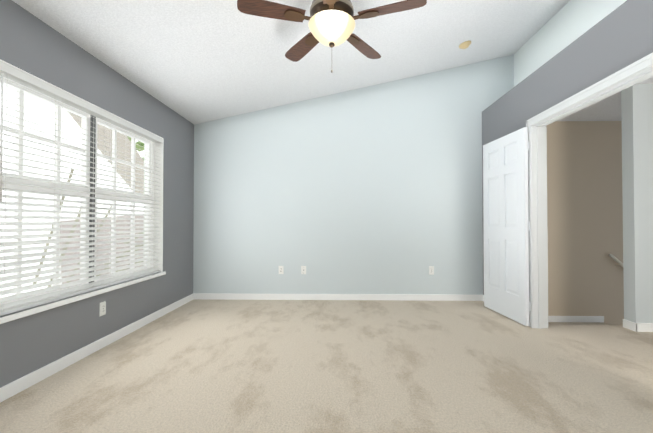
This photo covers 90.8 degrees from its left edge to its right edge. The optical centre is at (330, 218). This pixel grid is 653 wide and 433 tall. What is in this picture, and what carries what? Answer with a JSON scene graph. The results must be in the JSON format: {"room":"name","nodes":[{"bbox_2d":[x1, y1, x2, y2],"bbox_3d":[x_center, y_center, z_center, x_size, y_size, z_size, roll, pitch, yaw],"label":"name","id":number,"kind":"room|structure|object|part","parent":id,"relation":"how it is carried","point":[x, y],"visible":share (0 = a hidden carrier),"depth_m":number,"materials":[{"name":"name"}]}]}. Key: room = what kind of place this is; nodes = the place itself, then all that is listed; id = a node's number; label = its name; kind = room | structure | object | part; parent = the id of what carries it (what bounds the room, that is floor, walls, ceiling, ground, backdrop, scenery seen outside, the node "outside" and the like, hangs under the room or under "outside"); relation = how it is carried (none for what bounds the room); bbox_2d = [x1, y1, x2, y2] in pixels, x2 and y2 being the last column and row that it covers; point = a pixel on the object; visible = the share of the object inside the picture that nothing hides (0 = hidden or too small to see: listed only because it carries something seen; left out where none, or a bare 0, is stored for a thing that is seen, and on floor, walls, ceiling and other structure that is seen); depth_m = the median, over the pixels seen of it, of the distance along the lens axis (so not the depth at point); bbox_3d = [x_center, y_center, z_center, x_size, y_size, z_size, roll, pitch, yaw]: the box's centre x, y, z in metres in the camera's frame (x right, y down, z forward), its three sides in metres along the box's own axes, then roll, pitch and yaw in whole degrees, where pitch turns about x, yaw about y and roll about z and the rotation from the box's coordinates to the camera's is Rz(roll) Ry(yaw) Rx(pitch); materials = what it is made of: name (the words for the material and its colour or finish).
{"room":"empty bedroom","nodes":[
{"label":"empty bedroom","id":0,"kind":"room"},
{"bbox_2d":[0,0,193,387],"bbox_3d":[-2.086,-0.179,1.761,0.220,2.540,5.880,0,-1,1],"label":"wall","id":1,"kind":"structure","parent":0,"point":[30,43],"depth_m":2.70,"materials":[{"name":"grey paint"}]},
{"bbox_2d":[0,59,163,308],"bbox_3d":[-2.064,-0.165,2.766,0.221,1.541,1.892,0,-1,1],"label":"window","id":2,"kind":"structure","parent":1,"relation":"in","point":[19,89],"depth_m":2.72,"materials":[{"name":"white plastic"}]},
{"bbox_2d":[0,61,162,315],"bbox_3d":[-1.992,-0.163,2.764,0.096,1.529,1.874,0,-1,1],"label":"window blind","id":3,"kind":"object","parent":2,"relation":"attached to","point":[7,71],"visible":1,"depth_m":2.43,"materials":[{"name":"white plastic"}]},
{"bbox_3d":[-2.000,0.590,2.754,0.052,0.022,1.866,0,-1,1],"label":"rail","id":4,"kind":"part","parent":3,"relation":"part of","materials":[{"name":"white plastic"}]},
{"bbox_2d":[0,272,165,323],"bbox_3d":[-2.054,0.621,2.755,0.242,0.032,1.950,0,-1,1],"label":"window sill","id":5,"kind":"structure","parent":1,"relation":"attached to","point":[21,314],"depth_m":2.40,"materials":[{"name":"white wood"}]},
{"bbox_2d":[0,293,195,402],"bbox_3d":[-1.968,1.051,1.792,0.013,0.082,5.380,0,-1,1],"label":"baseboard","id":6,"kind":"structure","parent":1,"relation":"attached to","point":[11,389],"depth_m":2.48,"materials":[{"name":"white wood"}]},
{"bbox_2d":[99,301,105,316],"bbox_3d":[-1.950,0.775,2.756,0.010,0.115,0.070,0,-1,1],"label":"outlet","id":7,"kind":"object","parent":1,"relation":"attached to","point":[102,308],"visible":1,"depth_m":2.75,"materials":[{"name":"white plastic"}]},
{"bbox_2d":[12,0,569,124],"bbox_3d":[0.192,-1.899,1.787,4.935,1.228,5.980,0,-1,1],"label":"ceiling","id":8,"kind":"structure","parent":0,"point":[194,62],"depth_m":3.21,"materials":[{"name":"white paint"}]},
{"bbox_2d":[237,0,426,72],"bbox_3d":[0.005,-1.413,2.281,1.271,0.726,1.213,0,-1,1],"label":"fan","id":9,"kind":"object","parent":8,"relation":"hanging from","point":[331,23],"visible":1,"depth_m":2.23,"materials":[{"name":"brown wood"}]},
{"bbox_3d":[-0.404,-1.427,2.210,0.456,0.032,0.238,0,-1,1],"label":"blade","id":10,"kind":"part","parent":9,"relation":"part of","materials":[{"name":"brown wood"}]},
{"bbox_3d":[-0.237,-1.420,2.684,0.343,0.032,0.418,0,-1,1],"label":"blade","id":11,"kind":"part","parent":9,"relation":"part of","materials":[{"name":"brown wood"}]},
{"bbox_3d":[0.006,-1.330,2.334,0.340,0.135,0.340,0,-1,1],"label":"lamp shade","id":12,"kind":"part","parent":9,"relation":"part of","materials":[{"name":"white glass"}]},
{"bbox_3d":[0.263,-1.420,2.674,0.343,0.032,0.418,0,-1,1],"label":"blade","id":13,"kind":"part","parent":9,"relation":"part of","materials":[{"name":"brown wood"}]},
{"bbox_3d":[0.410,-1.427,2.193,0.456,0.032,0.238,0,-1,1],"label":"blade","id":14,"kind":"part","parent":9,"relation":"part of","materials":[{"name":"brown wood"}]},
{"bbox_2d":[459,41,470,48],"bbox_3d":[1.593,-2.053,3.831,0.138,0.061,0.140,0,-1,1],"label":"smoke detector","id":15,"kind":"object","parent":8,"relation":"attached to","point":[465,45],"visible":1,"depth_m":3.80,"materials":[{"name":"beige plastic"}]},
{"bbox_2d":[0,299,652,432],"bbox_3d":[0.691,1.290,1.683,5.935,0.400,5.880,0,-1,1],"label":"floor","id":16,"kind":"structure","parent":0,"point":[292,366],"depth_m":2.23,"materials":[{"name":"beige carpet"}]},
{"bbox_2d":[193,54,513,294],"bbox_3d":[0.250,-0.746,4.536,4.935,3.750,0.150,0,-1,1],"label":"wall","id":17,"kind":"structure","parent":0,"point":[375,189],"depth_m":4.46,"materials":[{"name":"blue paint"}]},
{"bbox_2d":[279,266,283,273],"bbox_3d":[-0.692,0.718,4.456,0.070,0.115,0.010,0,-1,1],"label":"electrical outlet","id":18,"kind":"object","parent":17,"relation":"attached to","point":[281,269],"visible":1,"depth_m":4.46,"materials":[{"name":"white plastic"}]},
{"bbox_2d":[301,266,305,273],"bbox_3d":[-0.378,0.718,4.445,0.070,0.115,0.018,0,-1,1],"label":"outlet","id":19,"kind":"object","parent":17,"relation":"attached to","point":[303,269],"visible":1,"depth_m":4.45,"materials":[{"name":"white plastic"}]},
{"bbox_2d":[196,293,479,300],"bbox_3d":[0.093,1.087,4.433,3.965,0.082,0.013,0,-1,1],"label":"baseboard","id":20,"kind":"structure","parent":17,"relation":"attached to","point":[204,296],"depth_m":4.43,"materials":[{"name":"white wood"}]},
{"bbox_2d":[429,266,433,274],"bbox_3d":[1.377,0.718,4.413,0.070,0.115,0.010,0,-1,1],"label":"electrical outlet","id":21,"kind":"object","parent":17,"relation":"attached to","point":[431,270],"visible":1,"depth_m":4.41,"materials":[{"name":"white plastic"}]},
{"bbox_2d":[482,5,652,294],"bbox_3d":[2.076,-0.131,1.574,0.120,2.440,5.680,0,-1,1],"label":"wall","id":22,"kind":"structure","parent":0,"point":[625,45],"depth_m":2.65,"materials":[{"name":"grey paint"}]},
{"bbox_2d":[482,0,652,121],"bbox_3d":[2.286,-1.426,1.587,0.540,0.150,5.680,0,-1,1],"label":"wall ledge","id":23,"kind":"object","parent":22,"relation":"attached to","point":[619,16],"visible":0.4,"depth_m":2.67,"materials":[{"name":"grey paint"}]},
{"bbox_2d":[526,53,652,327],"bbox_3d":[2.094,0.038,2.461,0.167,2.125,1.750,0,-1,1],"label":"door frame","id":24,"kind":"structure","parent":22,"relation":"attached to","point":[638,66],"depth_m":3.14,"materials":[{"name":"white wood"}]},
{"bbox_2d":[532,66,652,328],"bbox_3d":[2.097,0.066,2.461,0.129,2.070,1.640,0,-1,1],"label":"liner","id":25,"kind":"object","parent":22,"relation":"attached to","point":[539,224],"visible":0.94,"depth_m":3.25,"materials":[{"name":"white wood"}]},
{"bbox_2d":[483,127,530,325],"bbox_3d":[1.979,0.088,3.683,0.045,2.035,0.804,0,-1,-5],"label":"door leaf","id":26,"kind":"structure","parent":25,"relation":"attached to","point":[506,231],"depth_m":3.59,"materials":[{"name":"white wood"}]},
{"bbox_2d":[514,0,626,86],"bbox_3d":[2.527,-2.055,1.641,0.140,1.210,5.780,0,-1,1],"label":"wall","id":27,"kind":"structure","parent":0,"point":[568,23],"depth_m":3.52,"materials":[{"name":"white paint"}]},
{"bbox_2d":[548,322,608,324],"bbox_3d":[4.038,2.259,3.776,3.710,1.740,1.050,0,-1,1],"label":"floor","id":28,"kind":"structure","parent":0,"point":[576,323],"depth_m":4.26,"materials":[{"name":"beige carpet"}]},
{"bbox_2d":[547,121,623,324],"bbox_3d":[3.806,1.008,4.418,3.220,4.640,0.190,0,-1,1],"label":"wall","id":29,"kind":"structure","parent":0,"point":[584,206],"depth_m":4.34,"materials":[{"name":"beige paint"}]},
{"bbox_2d":[548,316,603,321],"bbox_3d":[2.927,1.356,4.329,1.455,0.082,0.013,0,-1,1],"label":"baseboard","id":30,"kind":"structure","parent":29,"relation":"attached to","point":[550,318],"depth_m":4.32,"materials":[{"name":"white wood"}]},
{"bbox_2d":[609,254,622,266],"bbox_3d":[4.508,1.170,4.268,1.636,1.399,0.084,0,-1,1],"label":"stair handrail","id":31,"kind":"object","parent":29,"relation":"attached to","point":[614,258],"visible":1,"depth_m":4.26,"materials":[{"name":"beige paint"}]},
{"bbox_2d":[557,76,652,120],"bbox_3d":[3.746,-1.412,1.556,3.220,0.120,5.680,0,-1,1],"label":"ceiling","id":32,"kind":"structure","parent":0,"point":[608,108],"depth_m":3.98,"materials":[{"name":"white paint"}]},
{"bbox_2d":[621,84,652,322],"bbox_3d":[3.161,-0.108,3.236,0.340,2.440,0.130,0,-1,1],"label":"wall","id":33,"kind":"structure","parent":0,"point":[637,143],"depth_m":3.18,"materials":[{"name":"white paint"}]},
{"label":"outside","id":34,"kind":"structure","parent":0,"visible":0},
{"bbox_2d":[0,85,143,297],"bbox_3d":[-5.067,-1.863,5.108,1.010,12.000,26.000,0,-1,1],"label":"window glass","id":35,"kind":"object","parent":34,"point":[45,129],"depth_m":6.31,"materials":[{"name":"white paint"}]}
]}

